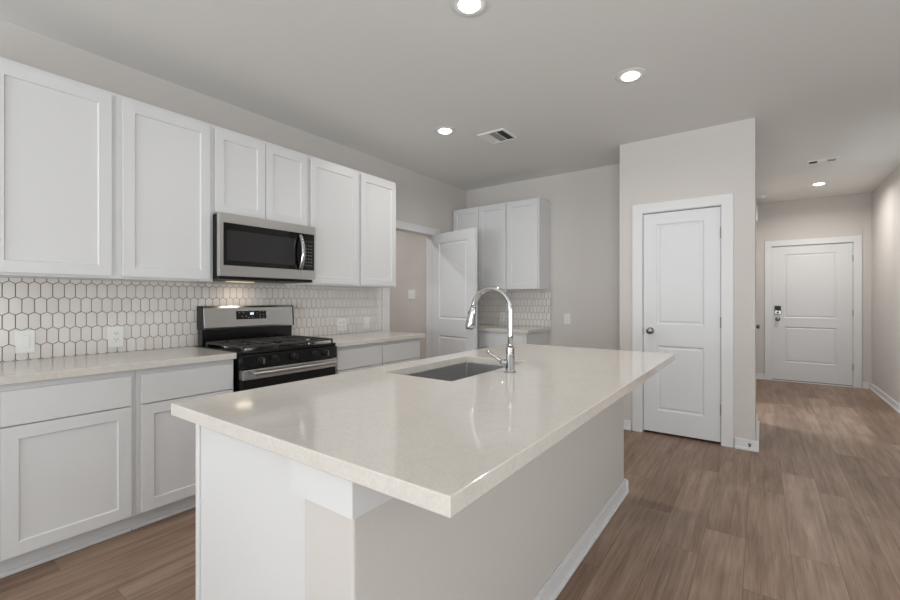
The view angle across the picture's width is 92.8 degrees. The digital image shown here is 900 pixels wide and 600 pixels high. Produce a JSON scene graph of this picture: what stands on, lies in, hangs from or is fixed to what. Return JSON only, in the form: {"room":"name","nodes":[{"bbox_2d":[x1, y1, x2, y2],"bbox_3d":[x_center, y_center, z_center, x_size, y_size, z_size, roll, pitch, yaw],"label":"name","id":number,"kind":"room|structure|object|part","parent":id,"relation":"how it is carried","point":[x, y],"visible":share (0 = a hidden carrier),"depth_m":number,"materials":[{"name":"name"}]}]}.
{"room":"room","nodes":[
{"label":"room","id":0,"kind":"room"},
{"bbox_2d":[0,20,465,354],"bbox_3d":[-2.437,-0.124,2.345,0.120,2.743,9.130,0,0,36],"label":"wall","id":1,"kind":"structure","parent":0,"point":[422,200],"depth_m":3.23,"materials":[{"name":"grey paint"}]},
{"bbox_2d":[0,57,115,279],"bbox_3d":[-2.327,-0.645,2.108,0.334,1.055,1.037,0,0,36],"label":"upper cabinet","id":2,"kind":"object","parent":1,"relation":"attached to","point":[58,133],"visible":1,"depth_m":2.22,"materials":[{"name":"white paint"}]},
{"bbox_2d":[106,94,212,282],"bbox_3d":[-1.865,-0.645,2.743,0.334,1.055,0.533,0,0,36],"label":"upper cabinet","id":3,"kind":"object","parent":1,"relation":"attached to","point":[164,158],"visible":0.94,"depth_m":2.63,"materials":[{"name":"white paint"}]},
{"bbox_2d":[0,277,380,361],"bbox_3d":[-1.786,0.107,3.128,0.010,0.450,3.562,0,0,36],"label":"backsplash","id":4,"kind":"structure","parent":1,"relation":"attached to","point":[68,317],"depth_m":2.79,"materials":[{"name":"white tile"}]},
{"bbox_2d":[15,330,34,352],"bbox_3d":[-2.336,0.232,2.355,0.009,0.124,0.078,0,0,36],"label":"light switch","id":5,"kind":"object","parent":4,"relation":"attached to","point":[24,339],"visible":1,"depth_m":2.35,"materials":[{"name":"white plastic"}]},
{"bbox_2d":[108,326,123,347],"bbox_3d":[-2.095,0.234,2.686,0.009,0.130,0.080,0,0,36],"label":"power outlet","id":6,"kind":"object","parent":4,"relation":"attached to","point":[115,333],"visible":1,"depth_m":2.69,"materials":[{"name":"white plastic"}]},
{"bbox_2d":[113,331,118,335],"bbox_3d":[-2.093,0.214,2.685,0.003,0.029,0.033,0,0,36],"label":"receptacle","id":7,"kind":"object","parent":6,"relation":"attached to","point":[115,333],"depth_m":2.68,"materials":[{"name":"white plastic"}]},
{"bbox_2d":[337,318,346,330],"bbox_3d":[-1.043,0.242,4.135,0.009,0.120,0.115,0,0,36],"label":"power outlet","id":8,"kind":"object","parent":4,"relation":"attached to","point":[341,322],"visible":1,"depth_m":4.13,"materials":[{"name":"white plastic"}]},
{"bbox_2d":[364,317,369,328],"bbox_3d":[-0.854,0.242,4.396,0.009,0.120,0.078,0,0,36],"label":"light switch","id":9,"kind":"object","parent":4,"relation":"attached to","point":[366,319],"visible":1,"depth_m":4.39,"materials":[{"name":"white plastic"}]},
{"bbox_2d":[213,125,306,225],"bbox_3d":[-1.491,-0.875,3.258,0.334,0.596,0.740,0,0,36],"label":"upper cabinet","id":10,"kind":"object","parent":1,"relation":"attached to","point":[253,177],"visible":0.79,"depth_m":3.11,"materials":[{"name":"white paint"}]},
{"bbox_3d":[-1.472,-0.867,3.017,0.019,0.559,0.358,0,0,36],"label":"door","id":11,"kind":"part","parent":10,"relation":"part of","materials":[{"name":"white paint"}]},
{"bbox_2d":[213,212,315,283],"bbox_3d":[-1.430,-0.352,3.209,0.466,0.444,0.748,0,0,36],"label":"microwave","id":12,"kind":"object","parent":10,"relation":"attached to","point":[246,249],"visible":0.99,"depth_m":3.04,"materials":[{"name":"silver metal"}]},
{"bbox_3d":[-1.332,-0.369,3.081,0.032,0.283,0.604,0,0,36],"label":"door glass","id":13,"kind":"part","parent":12,"relation":"part of","materials":[{"name":"black glass"}]},
{"bbox_3d":[-1.133,-0.361,3.276,0.064,0.276,0.031,0,0,36],"label":"handle","id":14,"kind":"part","parent":12,"relation":"part of","materials":[{"name":"silver metal"}]},
{"bbox_3d":[-1.118,-0.364,3.373,0.034,0.419,0.116,0,0,36],"label":"control frame","id":15,"kind":"part","parent":12,"relation":"part of","materials":[{"name":"silver metal"}]},
{"bbox_3d":[-1.123,-0.369,3.369,0.032,0.283,0.104,0,0,36],"label":"control panel","id":16,"kind":"part","parent":12,"relation":"part of","materials":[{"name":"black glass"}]},
{"bbox_3d":[-1.260,-0.867,3.310,0.019,0.559,0.356,0,0,36],"label":"door","id":17,"kind":"part","parent":10,"relation":"part of","materials":[{"name":"white paint"}]},
{"bbox_2d":[285,155,357,286],"bbox_3d":[-1.114,-0.645,3.778,0.334,1.055,0.543,0,0,36],"label":"upper cabinet","id":18,"kind":"object","parent":1,"relation":"attached to","point":[332,188],"visible":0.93,"depth_m":3.67,"materials":[{"name":"white paint"}]},
{"bbox_3d":[-0.987,-0.639,3.686,0.019,1.014,0.506,0,0,36],"label":"door","id":19,"kind":"part","parent":18,"relation":"part of","materials":[{"name":"white paint"}]},
{"bbox_2d":[351,171,395,287],"bbox_3d":[-0.811,-0.645,4.196,0.334,1.055,0.490,0,0,36],"label":"upper cabinet","id":20,"kind":"object","parent":1,"relation":"attached to","point":[376,195],"visible":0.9,"depth_m":4.09,"materials":[{"name":"white paint"}]},
{"bbox_2d":[382,220,439,357],"bbox_3d":[-0.478,0.184,5.027,0.138,2.126,1.003,0,0,36],"label":"door frame","id":21,"kind":"structure","parent":1,"relation":"attached to","point":[428,237],"depth_m":5.34,"materials":[{"name":"white paint"}]},
{"bbox_2d":[432,227,478,356],"bbox_3d":[0.022,0.218,4.981,0.168,2.018,0.766,0,0,-45],"label":"door","id":22,"kind":"structure","parent":1,"relation":"in","point":[454,253],"depth_m":4.99,"materials":[{"name":"white paint"}]},
{"bbox_2d":[390,231,425,358],"bbox_3d":[-1.067,-0.124,6.102,2.080,2.743,0.120,0,0,36],"label":"wall","id":23,"kind":"structure","parent":0,"point":[407,315],"depth_m":5.63,"materials":[{"name":"grey paint"}]},
{"bbox_2d":[408,290,414,298],"bbox_3d":[-0.501,-0.063,5.611,0.118,0.124,0.009,0,0,36],"label":"light switch","id":24,"kind":"object","parent":23,"relation":"attached to","point":[411,293],"visible":1,"depth_m":5.61,"materials":[{"name":"white plastic"}]},
{"bbox_2d":[0,0,899,203],"bbox_3d":[0.816,-1.526,2.127,9.800,0.060,12.600,0,0,36],"label":"ceiling","id":25,"kind":"structure","parent":0,"point":[818,79],"depth_m":2.82,"materials":[{"name":"white paint"}]},
{"bbox_2d":[434,126,455,134],"bbox_3d":[-0.044,-1.488,3.793,0.196,0.016,0.196,0,0,36],"label":"recessed light","id":26,"kind":"object","parent":25,"relation":"in","point":[442,130],"visible":1,"depth_m":3.77,"materials":[{"name":"white paint"}]},
{"bbox_2d":[450,0,488,16],"bbox_3d":[0.099,-1.488,2.169,0.196,0.016,0.196,0,0,36],"label":"recessed light","id":27,"kind":"object","parent":25,"relation":"in","point":[465,8],"visible":1,"depth_m":2.18,"materials":[{"name":"white paint"}]},
{"bbox_2d":[477,128,517,144],"bbox_3d":[0.438,-1.491,3.925,0.269,0.010,0.277,0,0,36],"label":"ceiling vent","id":28,"kind":"object","parent":25,"relation":"in","point":[501,135],"visible":1,"depth_m":3.92,"materials":[{"name":"white plastic"}]},
{"bbox_2d":[615,68,646,82],"bbox_3d":[1.206,-1.488,2.862,0.196,0.016,0.196,0,0,36],"label":"recessed light","id":29,"kind":"object","parent":25,"relation":"in","point":[629,75],"visible":1,"depth_m":2.84,"materials":[{"name":"white paint"}]},
{"bbox_2d":[756,195,765,198],"bbox_3d":[4.509,-1.480,6.217,0.124,0.033,0.124,0,0,36],"label":"smoke detector","id":30,"kind":"object","parent":25,"relation":"attached to","point":[761,196],"visible":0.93,"depth_m":6.18,"materials":[{"name":"white plastic"}]},
{"bbox_2d":[809,181,828,185],"bbox_3d":[4.763,-1.488,5.528,0.196,0.016,0.196,0,0,36],"label":"recessed light","id":31,"kind":"object","parent":25,"relation":"in","point":[823,182],"visible":1,"depth_m":5.51,"materials":[{"name":"white paint"}]},
{"bbox_2d":[806,156,839,164],"bbox_3d":[4.013,-1.491,4.615,0.268,0.010,0.145,0,0,36],"label":"ceiling vent","id":32,"kind":"object","parent":25,"relation":"in","point":[832,159],"visible":1,"depth_m":4.60,"materials":[{"name":"white plastic"}]},
{"bbox_2d":[0,379,899,599],"bbox_3d":[0.816,1.277,2.127,9.800,0.060,12.600,0,0,36],"label":"floor","id":33,"kind":"structure","parent":0,"point":[814,513],"depth_m":2.32,"materials":[{"name":"brown wood"}]},
{"bbox_2d":[0,370,134,578],"bbox_3d":[-2.205,0.810,2.034,0.619,0.874,1.020,0,0,36],"label":"base cabinet","id":34,"kind":"object","parent":33,"relation":"on","point":[67,445],"visible":0.95,"depth_m":2.03,"materials":[{"name":"white paint"}]},
{"bbox_3d":[-2.018,1.236,1.898,0.014,0.022,1.020,0,0,36],"label":"shoe moulding","id":35,"kind":"part","parent":34,"relation":"part of","materials":[{"name":"white paint"}]},
{"bbox_3d":[-1.817,0.479,2.058,0.019,0.155,0.480,0,0,36],"label":"drawer","id":36,"kind":"part","parent":34,"relation":"part of","materials":[{"name":"white paint"}]},
{"bbox_2d":[0,346,236,384],"bbox_3d":[-2.049,0.352,2.231,0.638,0.038,1.562,0,0,36],"label":"countertop","id":37,"kind":"structure","parent":34,"relation":"on","point":[31,370],"depth_m":2.26,"materials":[{"name":"white stone"}]},
{"bbox_2d":[131,359,232,529],"bbox_3d":[-1.752,0.810,2.658,0.619,0.874,0.522,0,0,36],"label":"base cabinet","id":38,"kind":"object","parent":33,"relation":"on","point":[165,443],"visible":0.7,"depth_m":2.39,"materials":[{"name":"white paint"}]},
{"bbox_3d":[-1.565,1.236,2.522,0.014,0.022,0.522,0,0,36],"label":"shoe moulding","id":39,"kind":"part","parent":38,"relation":"part of","materials":[{"name":"white paint"}]},
{"bbox_3d":[-1.506,0.479,2.485,0.019,0.155,0.487,0,0,36],"label":"drawer","id":40,"kind":"part","parent":38,"relation":"part of","materials":[{"name":"white paint"}]},
{"bbox_3d":[-1.506,0.850,2.485,0.019,0.574,0.487,0,0,36],"label":"door","id":41,"kind":"part","parent":38,"relation":"part of","materials":[{"name":"white paint"}]},
{"bbox_2d":[195,305,336,391],"bbox_3d":[-1.315,0.647,3.138,0.704,1.200,0.736,0,0,36],"label":"gas range","id":42,"kind":"object","parent":33,"relation":"on","point":[262,339],"visible":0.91,"depth_m":3.05,"materials":[{"name":"black metal"}]},
{"bbox_3d":[-1.517,0.118,3.275,0.008,0.062,0.238,0,0,36],"label":"display panel","id":43,"kind":"part","parent":42,"relation":"part of","materials":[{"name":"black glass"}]},
{"bbox_3d":[-1.210,0.395,2.757,0.030,0.054,0.054,0,0,36],"label":"knob","id":44,"kind":"part","parent":42,"relation":"part of","materials":[{"name":"black plastic"}]},
{"bbox_2d":[195,341,335,354],"bbox_3d":[-1.343,0.341,3.158,0.635,0.022,0.736,0,0,36],"label":"cooktop","id":45,"kind":"object","parent":42,"relation":"in","point":[294,348],"depth_m":2.96,"materials":[{"name":"black metal"}]},
{"bbox_3d":[-1.153,0.395,2.836,0.030,0.054,0.054,0,0,36],"label":"knob","id":46,"kind":"part","parent":42,"relation":"part of","materials":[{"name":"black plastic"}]},
{"bbox_3d":[-1.101,0.783,2.982,0.042,0.547,0.728,0,0,36],"label":"oven door","id":47,"kind":"part","parent":42,"relation":"part of","materials":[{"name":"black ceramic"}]},
{"bbox_3d":[-1.067,0.395,2.953,0.030,0.054,0.054,0,0,36],"label":"knob","id":48,"kind":"part","parent":42,"relation":"part of","materials":[{"name":"black plastic"}]},
{"bbox_3d":[-1.052,0.469,2.947,0.052,0.022,0.636,0,0,36],"label":"handle","id":49,"kind":"part","parent":42,"relation":"part of","materials":[{"name":"silver metal"}]},
{"bbox_3d":[-0.969,0.395,3.089,0.030,0.054,0.054,0,0,36],"label":"knob","id":50,"kind":"part","parent":42,"relation":"part of","materials":[{"name":"black plastic"}]},
{"bbox_3d":[-0.913,0.395,3.166,0.030,0.054,0.054,0,0,36],"label":"knob","id":51,"kind":"part","parent":42,"relation":"part of","materials":[{"name":"black plastic"}]},
{"bbox_2d":[335,338,419,373],"bbox_3d":[-0.839,0.810,3.914,0.619,0.874,1.053,0,0,36],"label":"base cabinet","id":52,"kind":"object","parent":33,"relation":"on","point":[364,356],"visible":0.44,"depth_m":3.67,"materials":[{"name":"white paint"}]},
{"bbox_3d":[-0.741,0.479,3.539,0.019,0.155,0.483,0,0,36],"label":"drawer","id":53,"kind":"part","parent":52,"relation":"part of","materials":[{"name":"white paint"}]},
{"bbox_3d":[-0.741,0.850,3.539,0.019,0.574,0.483,0,0,36],"label":"door","id":54,"kind":"part","parent":52,"relation":"part of","materials":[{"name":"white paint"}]},
{"bbox_2d":[299,331,424,346],"bbox_3d":[-0.821,0.352,3.922,0.638,0.038,1.094,0,0,36],"label":"countertop","id":55,"kind":"structure","parent":52,"relation":"on","point":[347,339],"depth_m":3.84,"materials":[{"name":"white stone"}]},
{"bbox_3d":[-0.447,0.479,3.944,0.019,0.155,0.502,0,0,36],"label":"drawer","id":56,"kind":"part","parent":52,"relation":"part of","materials":[{"name":"white paint"}]},
{"bbox_3d":[-0.447,0.850,3.944,0.019,0.574,0.502,0,0,36],"label":"door","id":57,"kind":"part","parent":52,"relation":"part of","materials":[{"name":"white paint"}]},
{"bbox_2d":[196,396,628,599],"bbox_3d":[0.150,0.810,2.068,0.810,0.875,2.320,0,0,36],"label":"kitchen island","id":58,"kind":"object","parent":33,"relation":"on","point":[270,525],"visible":0.57,"depth_m":1.26,"materials":[{"name":"white paint"}]},
{"bbox_3d":[-0.581,0.810,1.232,0.608,0.874,0.012,0,0,36],"label":"panel","id":59,"kind":"part","parent":58,"relation":"part of","materials":[{"name":"white paint"}]},
{"bbox_3d":[0.374,0.421,1.903,0.226,0.097,2.290,0,0,36],"label":"trim","id":60,"kind":"part","parent":58,"relation":"part of","materials":[{"name":"white paint"}]},
{"bbox_2d":[171,343,674,517],"bbox_3d":[0.241,0.352,1.996,1.108,0.038,2.343,0,0,36],"label":"island countertop","id":61,"kind":"structure","parent":58,"relation":"on","point":[434,445],"depth_m":1.23,"materials":[{"name":"white stone"}]},
{"bbox_2d":[408,362,505,380],"bbox_3d":[0.052,0.472,2.133,0.431,0.203,0.732,0,0,36],"label":"sink","id":62,"kind":"object","parent":61,"relation":"in","point":[462,370],"visible":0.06,"depth_m":2.43,"materials":[{"name":"silver metal"}]},
{"bbox_2d":[465,286,515,372],"bbox_3d":[0.181,0.134,2.022,0.272,0.397,0.082,0,0,36],"label":"kitchen faucet","id":63,"kind":"object","parent":61,"relation":"on","point":[509,361],"visible":1,"depth_m":1.97,"materials":[{"name":"silver metal"}]},
{"bbox_3d":[0.196,0.079,2.029,0.227,0.287,0.026,0,0,36],"label":"spout","id":64,"kind":"part","parent":63,"relation":"part of","materials":[{"name":"silver metal"}]},
{"bbox_3d":[0.203,0.262,1.976,0.071,0.053,0.017,0,0,18],"label":"lever","id":65,"kind":"part","parent":63,"relation":"part of","materials":[{"name":"silver metal"}]},
{"bbox_3d":[0.397,1.203,1.889,0.200,0.088,2.320,0,0,36],"label":"baseboard","id":66,"kind":"part","parent":58,"relation":"part of","materials":[{"name":"white paint"}]},
{"bbox_2d":[477,331,547,348],"bbox_3d":[0.526,0.810,5.299,1.196,0.874,0.624,0,0,36],"label":"base cabinet","id":67,"kind":"object","parent":33,"relation":"on","point":[485,339],"visible":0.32,"depth_m":4.93,"materials":[{"name":"white paint"}]},
{"bbox_3d":[0.580,0.479,4.886,0.575,0.155,0.019,0,0,36],"label":"drawer","id":68,"kind":"part","parent":67,"relation":"part of","materials":[{"name":"white paint"}]},
{"bbox_2d":[477,324,550,332],"bbox_3d":[0.536,0.352,5.283,1.233,0.038,0.638,0,0,36],"label":"countertop","id":69,"kind":"structure","parent":67,"relation":"on","point":[482,327],"depth_m":4.97,"materials":[{"name":"white stone"}]},
{"bbox_2d":[466,163,619,349],"bbox_3d":[1.189,-0.124,5.279,2.300,2.743,0.120,0,0,36],"label":"wall","id":70,"kind":"structure","parent":0,"point":[584,204],"depth_m":4.97,"materials":[{"name":"grey paint"}]},
{"bbox_2d":[453,202,506,290],"bbox_3d":[0.451,-0.645,5.532,0.800,1.055,0.334,0,0,36],"label":"upper cabinet","id":71,"kind":"object","parent":70,"relation":"attached to","point":[490,221],"visible":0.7,"depth_m":5.31,"materials":[{"name":"white paint"}]},
{"bbox_3d":[0.205,-0.640,5.517,0.384,1.029,0.019,0,0,36],"label":"door","id":72,"kind":"part","parent":71,"relation":"part of","materials":[{"name":"white paint"}]},
{"bbox_3d":[0.520,-0.640,5.288,0.383,1.029,0.019,0,0,36],"label":"door","id":73,"kind":"part","parent":71,"relation":"part of","materials":[{"name":"white paint"}]},
{"bbox_2d":[477,290,550,326],"bbox_3d":[0.720,0.107,5.537,1.233,0.450,0.010,0,0,36],"label":"backsplash","id":74,"kind":"structure","parent":70,"relation":"attached to","point":[530,307],"depth_m":5.42,"materials":[{"name":"white tile"}]},
{"bbox_2d":[500,312,504,321],"bbox_3d":[0.678,0.227,5.556,0.075,0.120,0.009,0,0,36],"label":"power outlet","id":75,"kind":"object","parent":74,"relation":"attached to","point":[502,314],"visible":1,"depth_m":5.55,"materials":[{"name":"white plastic"}]},
{"bbox_2d":[507,198,549,289],"bbox_3d":[0.944,-0.645,5.175,0.418,1.055,0.334,0,0,36],"label":"upper cabinet","id":76,"kind":"object","parent":70,"relation":"attached to","point":[528,220],"visible":1,"depth_m":5.04,"materials":[{"name":"white paint"}]},
{"bbox_2d":[564,314,570,323],"bbox_3d":[1.386,0.230,5.056,0.078,0.124,0.009,0,0,36],"label":"power outlet","id":77,"kind":"object","parent":70,"relation":"attached to","point":[567,317],"visible":1,"depth_m":5.05,"materials":[{"name":"white plastic"}]},
{"bbox_2d":[620,118,755,446],"bbox_3d":[2.378,-0.124,4.253,1.070,2.743,1.023,0,0,36],"label":"wall","id":78,"kind":"structure","parent":0,"point":[718,159],"depth_m":3.72,"materials":[{"name":"grey paint"}]},
{"bbox_2d":[643,206,720,441],"bbox_3d":[2.064,0.214,3.839,0.631,2.022,0.102,0,0,36],"label":"door","id":79,"kind":"structure","parent":78,"relation":"in","point":[682,249],"depth_m":3.83,"materials":[{"name":"white paint"}]},
{"bbox_3d":[1.852,0.292,3.971,0.064,0.064,0.067,0,0,36],"label":"knob","id":80,"kind":"part","parent":79,"relation":"part of","materials":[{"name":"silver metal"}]},
{"bbox_2d":[632,193,733,447],"bbox_3d":[2.096,0.177,3.888,0.802,2.140,0.138,0,0,36],"label":"door frame","id":81,"kind":"structure","parent":78,"relation":"attached to","point":[726,201],"depth_m":3.65,"materials":[{"name":"white paint"}]},
{"bbox_2d":[624,414,758,451],"bbox_3d":[2.381,1.203,4.234,1.096,0.088,1.049,0,0,36],"label":"baseboard","id":82,"kind":"structure","parent":78,"relation":"attached to","point":[740,443],"depth_m":3.57,"materials":[{"name":"white paint"}]},
{"bbox_2d":[756,192,871,386],"bbox_3d":[5.419,-0.124,6.372,1.450,2.743,0.120,0,0,36],"label":"wall","id":83,"kind":"structure","parent":0,"point":[850,214],"depth_m":6.30,"materials":[{"name":"grey paint"}]},
{"bbox_2d":[772,242,852,385],"bbox_3d":[5.351,0.212,6.345,0.926,2.042,0.111,0,0,36],"label":"door","id":84,"kind":"structure","parent":83,"relation":"in","point":[812,285],"depth_m":6.34,"materials":[{"name":"white paint"}]},
{"bbox_2d":[756,373,868,388],"bbox_3d":[5.317,1.203,6.356,1.304,0.088,0.026,0,0,36],"label":"baseboard","id":85,"kind":"structure","parent":83,"relation":"attached to","point":[865,385],"depth_m":6.66,"materials":[{"name":"white paint"}]},
{"bbox_2d":[765,235,861,387],"bbox_3d":[5.378,0.172,6.391,1.101,2.149,0.138,0,0,36],"label":"door frame","id":86,"kind":"structure","parent":83,"relation":"attached to","point":[857,240],"depth_m":6.15,"materials":[{"name":"white paint"}]},
{"bbox_2d":[872,165,899,403],"bbox_3d":[4.841,-0.124,4.444,0.120,2.743,3.680,0,0,36],"label":"wall","id":87,"kind":"structure","parent":0,"point":[886,196],"depth_m":5.26,"materials":[{"name":"grey paint"}]},
{"bbox_2d":[869,383,899,413],"bbox_3d":[4.782,1.203,4.487,0.026,0.088,3.680,0,0,36],"label":"baseboard","id":88,"kind":"structure","parent":87,"relation":"attached to","point":[895,405],"depth_m":5.21,"materials":[{"name":"white paint"}]},
{"bbox_3d":[3.923,-0.124,5.648,0.120,2.743,3.050,0,0,36],"label":"wall","id":89,"kind":"structure","parent":0,"visible":0},
{"bbox_2d":[756,206,757,221],"bbox_3d":[4.591,-1.283,6.429,0.042,0.220,0.120,0,0,36],"label":"door chime","id":90,"kind":"object","parent":89,"relation":"attached to","point":[756,206],"visible":0.44,"depth_m":6.38,"materials":[{"name":"white plastic"}]}
]}

